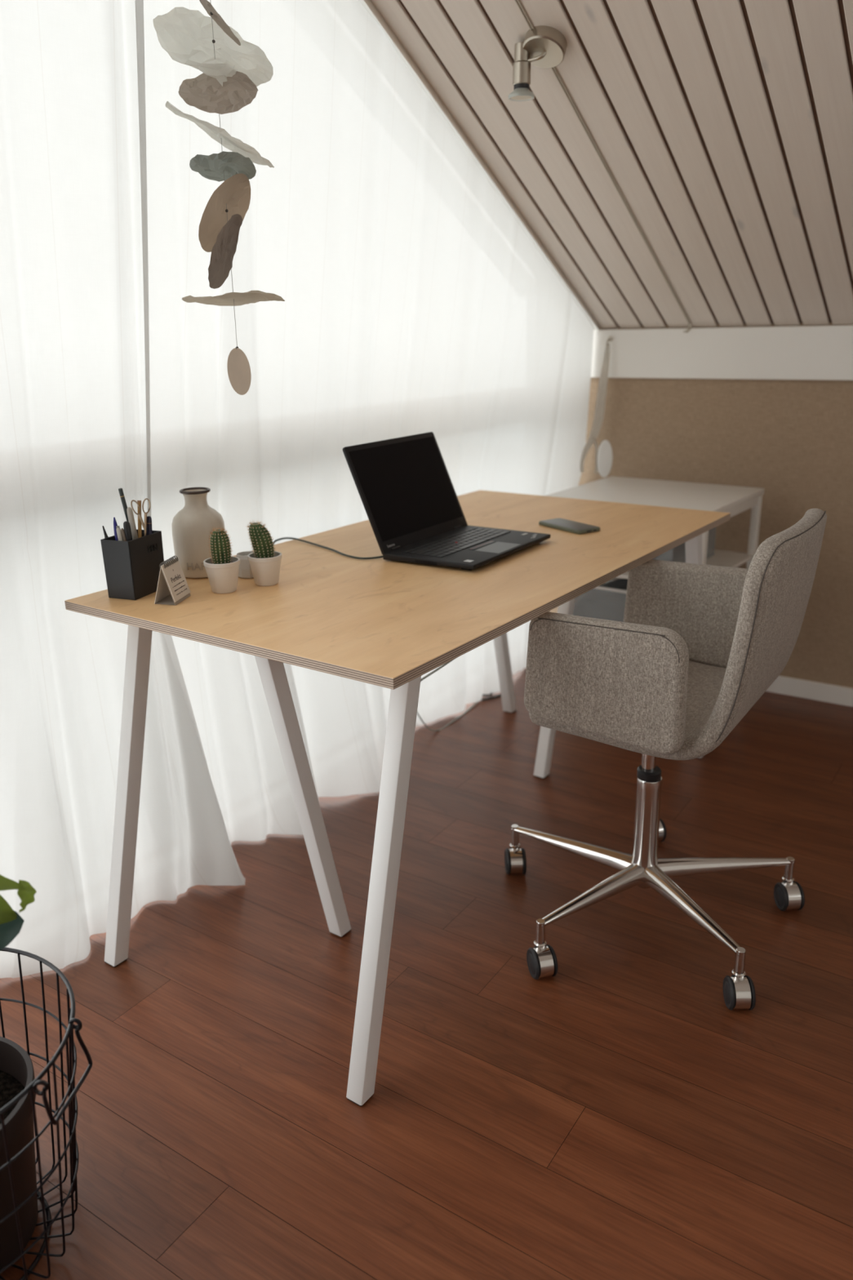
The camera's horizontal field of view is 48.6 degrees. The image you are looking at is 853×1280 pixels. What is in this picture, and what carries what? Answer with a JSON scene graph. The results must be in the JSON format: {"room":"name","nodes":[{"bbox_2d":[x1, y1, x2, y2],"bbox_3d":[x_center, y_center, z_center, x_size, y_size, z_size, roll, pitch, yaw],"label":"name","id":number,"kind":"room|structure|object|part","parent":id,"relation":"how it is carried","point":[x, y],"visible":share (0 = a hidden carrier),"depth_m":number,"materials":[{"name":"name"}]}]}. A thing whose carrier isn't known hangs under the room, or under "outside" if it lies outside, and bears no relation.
{"room":"home office","nodes":[
{"label":"home office","id":0,"kind":"room"},
{"bbox_2d":[203,556,239,593],"bbox_3d":[-0.385,-0.122,1.790,0.068,0.060,0.068,11,22,32],"label":"pot","id":1,"kind":"object","parent":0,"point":[222,572],"depth_m":1.77,"materials":[{"name":"white ceramic"}]},
{"bbox_2d":[247,551,281,586],"bbox_3d":[-0.312,-0.138,1.837,0.066,0.058,0.066,11,22,32],"label":"pot","id":2,"kind":"object","parent":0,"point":[264,565],"depth_m":1.81,"materials":[{"name":"white ceramic"}]},
{"bbox_2d":[0,667,852,1279],"bbox_3d":[0.004,1.242,0.083,3.725,0.001,6.997,11,22,32],"label":"floor","id":3,"kind":"structure","parent":0,"point":[609,1116],"depth_m":1.67,"materials":[{"name":"brown wood"}]},
{"bbox_2d":[0,946,92,1279],"bbox_3d":[-0.649,0.679,1.242,0.415,0.369,0.404,11,22,32],"label":"wire basket","id":4,"kind":"object","parent":3,"relation":"on","point":[72,1102],"visible":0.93,"depth_m":1.26,"materials":[{"name":"black metal"}]},
{"bbox_2d":[0,874,38,1270],"bbox_3d":[-0.664,0.564,1.212,0.298,0.588,0.297,11,22,32],"label":"potted plant","id":5,"kind":"object","parent":4,"relation":"in","point":[16,1067],"visible":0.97,"depth_m":1.26,"materials":[{"name":"green plant"}]},
{"bbox_3d":[-0.650,0.722,1.287,0.248,0.240,0.248,11,22,32],"label":"pot","id":6,"kind":"part","parent":5,"relation":"part of","materials":[{"name":"black plastic"}]},
{"bbox_3d":[-0.455,0.543,1.183,0.021,0.082,0.121,0,18,3],"label":"handle","id":7,"kind":"part","parent":4,"relation":"part of","materials":[{"name":"black metal"}]},
{"bbox_2d":[64,489,730,1106],"bbox_3d":[0.077,0.145,2.233,0.767,0.740,1.605,11,22,34],"label":"desk","id":8,"kind":"object","parent":3,"relation":"on","point":[388,624],"visible":0.94,"depth_m":1.76,"materials":[{"name":"brown wood"}]},
{"bbox_3d":[-0.589,0.285,1.869,0.034,0.718,0.200,11,22,34],"label":"leg","id":9,"kind":"part","parent":8,"relation":"part of","materials":[{"name":"white metal"}]},
{"bbox_2d":[100,528,164,599],"bbox_3d":[-0.550,-0.143,1.782,0.063,0.111,0.100,6,19,20],"label":"pen holder","id":10,"kind":"object","parent":8,"relation":"on","point":[131,567],"visible":0.91,"depth_m":1.75,"materials":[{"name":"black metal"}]},
{"bbox_2d":[102,525,108,537],"bbox_3d":[-0.582,-0.149,1.759,0.040,0.126,0.008,11,22,32],"label":"pencil","id":11,"kind":"object","parent":10,"relation":"in","point":[104,529],"visible":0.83,"depth_m":1.75,"materials":[{"name":"black plastic"}]},
{"bbox_2d":[113,517,118,540],"bbox_3d":[-0.569,-0.156,1.754,0.009,0.142,0.030,-10,20,-26],"label":"ballpoint pen","id":12,"kind":"object","parent":10,"relation":"in","point":[115,524],"visible":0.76,"depth_m":1.74,"materials":[{"name":"blue plastic"}]},
{"bbox_2d":[115,525,123,541],"bbox_3d":[-0.559,-0.148,1.751,0.008,0.126,0.032,-16,23,-38],"label":"marker","id":13,"kind":"object","parent":10,"relation":"in","point":[118,529],"visible":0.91,"depth_m":1.74,"materials":[{"name":"grey plastic"}]},
{"bbox_2d":[118,488,128,521],"bbox_3d":[-0.553,-0.193,1.783,0.008,0.192,0.040,11,22,32],"label":"wooden pencil","id":14,"kind":"object","parent":10,"relation":"in","point":[120,490],"visible":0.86,"depth_m":1.75,"materials":[{"name":"black paint"}]},
{"bbox_2d":[120,528,126,541],"bbox_3d":[-0.550,-0.146,1.753,0.030,0.122,0.006,14,24,39],"label":"marker","id":15,"kind":"object","parent":10,"relation":"in","point":[122,529],"visible":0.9,"depth_m":1.74,"materials":[{"name":"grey plastic"}]},
{"bbox_2d":[123,520,132,541],"bbox_3d":[-0.549,-0.154,1.760,0.020,0.134,0.013,11,22,32],"label":"marker pen","id":16,"kind":"object","parent":10,"relation":"in","point":[126,526],"visible":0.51,"depth_m":1.74,"materials":[{"name":"black plastic"}]},
{"bbox_2d":[126,506,137,539],"bbox_3d":[-0.547,-0.174,1.784,0.022,0.156,0.014,-14,22,-33],"label":"marker pen","id":17,"kind":"object","parent":10,"relation":"in","point":[129,510],"visible":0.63,"depth_m":1.76,"materials":[{"name":"grey plastic"}]},
{"bbox_2d":[137,500,142,537],"bbox_3d":[-0.536,-0.176,1.769,0.007,0.168,0.035,5,19,17],"label":"wooden pencil","id":18,"kind":"object","parent":10,"relation":"in","point":[140,527],"visible":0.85,"depth_m":1.76,"materials":[{"name":"brown wood"}]},
{"bbox_2d":[130,497,150,536],"bbox_3d":[-0.528,-0.185,1.770,0.035,0.158,0.008,-9,20,-22],"label":"scissors","id":19,"kind":"object","parent":10,"relation":"in","point":[144,525],"visible":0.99,"depth_m":1.75,"materials":[{"name":"gold metal"}]},
{"bbox_3d":[-0.525,-0.186,1.771,0.030,0.158,0.008,-8,19,-21],"label":"blade arm","id":20,"kind":"part","parent":19,"relation":"part of","materials":[{"name":"gold metal"}]},
{"bbox_2d":[146,515,152,534],"bbox_3d":[-0.523,-0.166,1.788,0.020,0.138,0.011,4,19,14],"label":"ballpoint pen","id":21,"kind":"object","parent":10,"relation":"in","point":[148,529],"visible":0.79,"depth_m":1.77,"materials":[{"name":"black plastic"}]},
{"bbox_2d":[154,555,191,605],"bbox_3d":[-0.469,-0.111,1.734,0.044,0.077,0.073,2,18,10],"label":"desk calendar","id":22,"kind":"object","parent":8,"relation":"on","point":[172,588],"visible":1,"depth_m":1.73,"materials":[{"name":"beige paper"}]},
{"bbox_2d":[171,487,225,578],"bbox_3d":[-0.459,-0.218,1.905,0.105,0.172,0.105,11,22,32],"label":"vase","id":23,"kind":"object","parent":8,"relation":"on","point":[191,526],"visible":0.84,"depth_m":1.87,"materials":[{"name":"grey ceramic"}]},
{"bbox_2d":[203,527,239,593],"bbox_3d":[-0.386,-0.153,1.780,0.068,0.126,0.068,11,22,32],"label":"potted cactus","id":24,"kind":"object","parent":8,"relation":"on","point":[222,569],"visible":1,"depth_m":1.76,"materials":[{"name":"white ceramic"}]},
{"bbox_3d":[-0.387,-0.173,1.774,0.037,0.068,0.037,11,22,32],"label":"stem","id":25,"kind":"part","parent":24,"relation":"part of","materials":[{"name":"green plant"}]},
{"bbox_2d":[235,551,253,578],"bbox_3d":[-0.357,-0.150,1.895,0.050,0.047,0.051,11,22,32],"label":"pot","id":26,"kind":"object","parent":8,"relation":"on","point":[245,571],"visible":0.5,"depth_m":1.88,"materials":[{"name":"grey ceramic"}]},
{"bbox_2d":[245,520,281,586],"bbox_3d":[-0.313,-0.171,1.826,0.066,0.127,0.066,11,22,32],"label":"potted cactus","id":27,"kind":"object","parent":8,"relation":"on","point":[264,562],"visible":1,"depth_m":1.81,"materials":[{"name":"white ceramic"}]},
{"bbox_3d":[-0.317,-0.190,1.819,0.043,0.072,0.042,11,22,32],"label":"stem","id":28,"kind":"part","parent":27,"relation":"part of","materials":[{"name":"green plant"}]},
{"bbox_3d":[-0.236,0.294,1.821,0.034,0.718,0.199,11,22,34],"label":"leg","id":29,"kind":"part","parent":8,"relation":"part of","materials":[{"name":"white metal"}]},
{"bbox_2d":[273,537,382,559],"bbox_3d":[-0.219,-0.068,2.161,0.342,0.300,0.054,14,23,38],"label":"power cable","id":30,"kind":"object","parent":8,"relation":"on","point":[283,538],"visible":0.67,"depth_m":2.11,"materials":[{"name":"grey plastic"}]},
{"bbox_3d":[-0.069,0.390,1.516,0.034,0.718,0.200,11,22,34],"label":"leg","id":31,"kind":"part","parent":8,"relation":"part of","materials":[{"name":"white metal"}]},
{"bbox_2d":[342,431,550,570],"bbox_3d":[0.053,-0.316,2.074,0.323,0.234,0.344,11,22,32],"label":"laptop","id":32,"kind":"object","parent":8,"relation":"on","point":[405,487],"visible":1,"depth_m":2.09,"materials":[{"name":"black plastic"}]},
{"bbox_3d":[-0.039,-0.338,2.131,0.104,0.223,0.344,11,22,32],"label":"lid","id":33,"kind":"part","parent":32,"relation":"part of","materials":[{"name":"black plastic"}]},
{"bbox_2d":[415,559,436,564],"bbox_3d":[-0.001,-0.160,1.948,0.052,0.006,0.001,11,22,32],"label":"vent","id":34,"kind":"object","parent":32,"relation":"attached to","point":[428,562],"depth_m":1.95,"materials":[{"name":"black plastic"}]},
{"bbox_2d":[417,658,478,731],"bbox_3d":[0.074,0.057,2.532,0.309,0.725,1.161,-3,18,-5],"label":"cable","id":35,"kind":"object","parent":8,"relation":"hanging from","point":[446,664],"visible":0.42,"depth_m":2.91,"materials":[{"name":"grey plastic"}]},
{"bbox_3d":[0.220,-0.086,2.951,0.034,0.718,0.207,11,22,34],"label":"leg","id":36,"kind":"part","parent":8,"relation":"part of","materials":[{"name":"white metal"}]},
{"bbox_3d":[0.374,0.014,2.637,0.034,0.718,0.226,11,22,34],"label":"leg","id":37,"kind":"part","parent":8,"relation":"part of","materials":[{"name":"white metal"}]},
{"bbox_2d":[538,518,599,533],"bbox_3d":[0.347,-0.278,2.303,0.072,0.010,0.154,-12,21,-31],"label":"smartphone","id":38,"kind":"object","parent":8,"relation":"on","point":[566,525],"visible":1,"depth_m":2.28,"materials":[{"name":"grey plastic"}]},
{"bbox_3d":[0.740,0.019,2.599,0.034,0.718,0.207,11,22,34],"label":"leg","id":39,"kind":"part","parent":8,"relation":"part of","materials":[{"name":"white"}]},
{"bbox_2d":[480,692,501,700],"bbox_3d":[0.222,0.181,3.264,0.171,0.022,0.061,-14,22,-34],"label":"cable","id":40,"kind":"object","parent":3,"relation":"on","point":[491,693],"visible":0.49,"depth_m":3.23,"materials":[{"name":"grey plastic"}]},
{"bbox_2d":[544,475,764,612],"bbox_3d":[0.703,-0.110,3.005,0.520,0.720,0.480,12,22,35],"label":"side table","id":41,"kind":"object","parent":3,"relation":"on","point":[734,500],"visible":0.27,"depth_m":2.89,"materials":[{"name":"white paint"}]},
{"bbox_2d":[596,440,613,477],"bbox_3d":[0.599,-0.608,3.169,0.054,0.124,0.011,-2,18,-4],"label":"oval dish","id":42,"kind":"object","parent":41,"relation":"on","point":[605,455],"visible":1,"depth_m":3.17,"materials":[{"name":"white ceramic"}]},
{"bbox_2d":[594,586,626,593],"bbox_3d":[0.692,-0.100,2.991,0.429,0.205,0.369,12,22,35],"label":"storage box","id":43,"kind":"object","parent":41,"relation":"on","point":[597,587],"visible":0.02,"depth_m":2.84,"materials":[{"name":"grey plastic"}]},
{"bbox_2d":[573,578,627,622],"bbox_3d":[0.692,-0.084,2.997,0.404,0.160,0.344,12,22,35],"label":"folded cloth","id":44,"kind":"object","parent":43,"relation":"in","point":[596,603],"visible":0.24,"depth_m":2.94,"materials":[{"name":"grey fabric"}]},
{"bbox_2d":[617,548,752,578],"bbox_3d":[0.700,-0.249,2.960,0.500,0.012,0.460,12,22,35],"label":"shelf","id":45,"kind":"object","parent":41,"relation":"attached to","point":[714,557],"depth_m":2.94,"materials":[{"name":"white paint"}]},
{"bbox_3d":[0.767,-0.001,2.698,0.024,0.701,0.024,12,22,35],"label":"leg","id":46,"kind":"part","parent":41,"relation":"part of","materials":[{"name":"white paint"}]},
{"bbox_3d":[0.894,-0.379,2.764,0.016,0.029,0.450,12,22,35],"label":"rail","id":47,"kind":"part","parent":41,"relation":"part of","materials":[{"name":"white paint"}]},
{"bbox_3d":[1.034,-0.118,3.040,0.024,0.701,0.024,12,22,35],"label":"leg","id":48,"kind":"part","parent":41,"relation":"part of","materials":[{"name":"white paint"}]},
{"bbox_3d":[0.671,-0.320,2.931,0.349,0.140,0.349,12,22,35],"label":"storage box","id":49,"kind":"object","parent":41,"relation":"on","visible":0},
{"bbox_2d":[652,542,685,561],"bbox_3d":[0.671,-0.309,2.935,0.324,0.108,0.324,12,22,35],"label":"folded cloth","id":50,"kind":"object","parent":49,"relation":"in","point":[677,553],"visible":0.05,"depth_m":2.78,"materials":[{"name":"grey fabric"}]},
{"bbox_2d":[504,508,826,1010],"bbox_3d":[0.437,0.169,1.917,0.635,0.877,0.666,11,22,32],"label":"office chair","id":51,"kind":"object","parent":3,"relation":"on","point":[695,647],"visible":0.98,"depth_m":1.72,"materials":[{"name":"grey fabric"}]},
{"bbox_3d":[0.205,0.453,2.186,0.019,0.052,0.019,11,22,32],"label":"stem","id":52,"kind":"part","parent":51,"relation":"part of","materials":[{"name":"silver metal"}]},
{"bbox_3d":[0.221,0.568,1.835,0.019,0.052,0.019,11,22,32],"label":"stem","id":53,"kind":"part","parent":51,"relation":"part of","materials":[{"name":"silver metal"}]},
{"bbox_3d":[0.330,0.459,2.100,0.310,0.036,0.050,11,22,32],"label":"leg","id":54,"kind":"part","parent":51,"relation":"part of","materials":[{"name":"silver metal"}]},
{"bbox_3d":[0.339,0.519,1.918,0.310,0.036,0.050,-15,23,-36],"label":"leg","id":55,"kind":"part","parent":51,"relation":"part of","materials":[{"name":"silver metal"}]},
{"bbox_3d":[0.313,0.072,1.679,0.304,0.227,0.038,11,22,32],"label":"armrest","id":56,"kind":"part","parent":51,"relation":"part of","materials":[{"name":"grey fabric"}]},
{"bbox_3d":[0.446,0.115,1.901,0.329,0.049,0.445,11,22,32],"label":"seat","id":57,"kind":"part","parent":51,"relation":"part of","materials":[{"name":"grey fabric"}]},
{"bbox_3d":[0.575,-0.057,2.054,0.304,0.227,0.037,11,22,32],"label":"armrest","id":58,"kind":"part","parent":51,"relation":"part of","materials":[{"name":"grey fabric"}]},
{"bbox_3d":[0.524,0.531,1.869,0.050,0.036,0.310,-8,19,-19],"label":"leg","id":59,"kind":"part","parent":51,"relation":"part of","materials":[{"name":"silver metal"}]},
{"bbox_3d":[0.629,0.480,2.020,0.310,0.036,0.050,-2,18,-2],"label":"leg","id":60,"kind":"part","parent":51,"relation":"part of","materials":[{"name":"silver metal"}]},
{"bbox_3d":[0.577,0.592,1.740,0.019,0.052,0.019,11,22,32],"label":"stem","id":61,"kind":"part","parent":51,"relation":"part of","materials":[{"name":"silver metal"}]},
{"bbox_3d":[0.618,-0.027,1.732,0.142,0.396,0.443,11,22,32],"label":"backrest","id":62,"kind":"part","parent":51,"relation":"part of","materials":[{"name":"grey fabric"}]},
{"bbox_3d":[0.780,0.492,2.031,0.019,0.052,0.019,11,22,32],"label":"stem","id":63,"kind":"part","parent":51,"relation":"part of","materials":[{"name":"silver metal"}]},
{"bbox_2d":[370,0,852,328],"bbox_3d":[0.049,-0.763,-0.660,3.495,1.875,6.986,11,22,32],"label":"ceiling","id":64,"kind":"structure","parent":0,"point":[724,127],"depth_m":2.23,"materials":[{"name":"brown wood"}]},
{"bbox_2d":[152,0,284,395],"bbox_3d":[-0.336,-0.964,1.523,0.184,1.102,0.204,11,22,32],"label":"mobile","id":65,"kind":"object","parent":64,"relation":"hanging from","point":[233,67],"visible":1,"depth_m":1.55,"materials":[{"name":"grey"}]},
{"bbox_2d":[358,0,600,331],"bbox_3d":[-0.349,-1.446,1.633,0.013,1.776,3.361,11,22,32],"label":"rail","id":66,"kind":"object","parent":64,"relation":"attached to","point":[367,5],"visible":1,"depth_m":2.41,"materials":[{"name":"white metal"}]},
{"bbox_2d":[0,0,245,977],"bbox_3d":[-0.660,-0.542,1.609,0.200,2.453,0.586,11,22,32],"label":"curtain","id":67,"kind":"object","parent":66,"relation":"hanging from","point":[73,398],"visible":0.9,"depth_m":1.74,"materials":[{"name":"white fabric"}]},
{"bbox_2d":[134,0,594,844],"bbox_3d":[-0.021,-0.719,2.561,0.207,2.172,1.881,11,22,32],"label":"curtain","id":68,"kind":"object","parent":66,"relation":"hanging from","point":[416,301],"visible":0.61,"depth_m":2.23,"materials":[{"name":"white fabric"}]},
{"bbox_2d":[508,25,567,101],"bbox_3d":[0.239,-1.233,2.025,0.122,0.124,0.092,11,22,32],"label":"ceiling spotlight","id":69,"kind":"object","parent":64,"relation":"attached to","point":[545,46],"visible":1,"depth_m":2.01,"materials":[{"name":"silver metal"}]},
{"bbox_2d":[513,83,529,89],"bbox_3d":[0.206,-1.196,2.044,0.034,0.008,0.034,11,22,32],"label":"socket","id":70,"kind":"object","parent":69,"relation":"attached to","point":[516,86],"depth_m":2.03,"materials":[{"name":"black plastic"}]},
{"bbox_3d":[0.206,-1.186,2.048,0.057,0.022,0.057,11,22,32],"label":"bulb","id":71,"kind":"part","parent":69,"relation":"part of","materials":[{"name":"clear glass"}]},
{"bbox_3d":[0.235,-1.242,2.011,0.041,0.019,0.011,7,20,22],"label":"arm","id":72,"kind":"part","parent":69,"relation":"part of","materials":[{"name":"silver metal"}]},
{"bbox_3d":[0.251,-1.259,2.007,0.092,0.064,0.092,11,22,32],"label":"mounting plate","id":73,"kind":"part","parent":69,"relation":"part of","materials":[{"name":"silver metal"}]},
{"bbox_2d":[514,0,691,332],"bbox_3d":[-0.105,-1.399,1.441,0.026,1.812,3.397,11,22,32],"label":"plank","id":74,"kind":"object","parent":64,"relation":"attached to","point":[521,7],"visible":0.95,"depth_m":2.37,"materials":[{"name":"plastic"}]},
{"bbox_2d":[549,322,852,688],"bbox_3d":[1.938,-0.501,2.556,3.655,1.697,0.080,11,22,32],"label":"wall","id":75,"kind":"structure","parent":0,"point":[792,440],"depth_m":3.09,"materials":[{"name":"beige paint"}]},
{"bbox_2d":[606,336,613,345],"bbox_3d":[0.618,-1.013,3.204,0.018,0.033,0.030,11,22,32],"label":"wall hook","id":76,"kind":"object","parent":75,"relation":"attached to","point":[610,338],"visible":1,"depth_m":3.21,"materials":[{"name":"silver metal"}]},
{"bbox_2d":[579,343,609,473],"bbox_3d":[0.580,-0.793,3.244,0.069,0.426,0.090,11,22,32],"label":"tie","id":77,"kind":"object","parent":76,"relation":"hanging from","point":[602,385],"visible":0.93,"depth_m":3.23,"materials":[{"name":"fabric"}]},
{"bbox_2d":[591,324,852,380],"bbox_3d":[1.897,-0.743,2.437,3.575,0.158,0.022,11,22,32],"label":"beam","id":78,"kind":"structure","parent":75,"relation":"attached to","point":[811,353],"depth_m":3.01,"materials":[{"name":"white paint"}]},
{"bbox_2d":[765,675,852,706],"bbox_3d":[1.919,0.287,2.779,3.575,0.062,0.014,11,22,32],"label":"baseboard","id":79,"kind":"structure","parent":75,"relation":"attached to","point":[833,694],"depth_m":3.17,"materials":[{"name":"white paint"}]}
]}

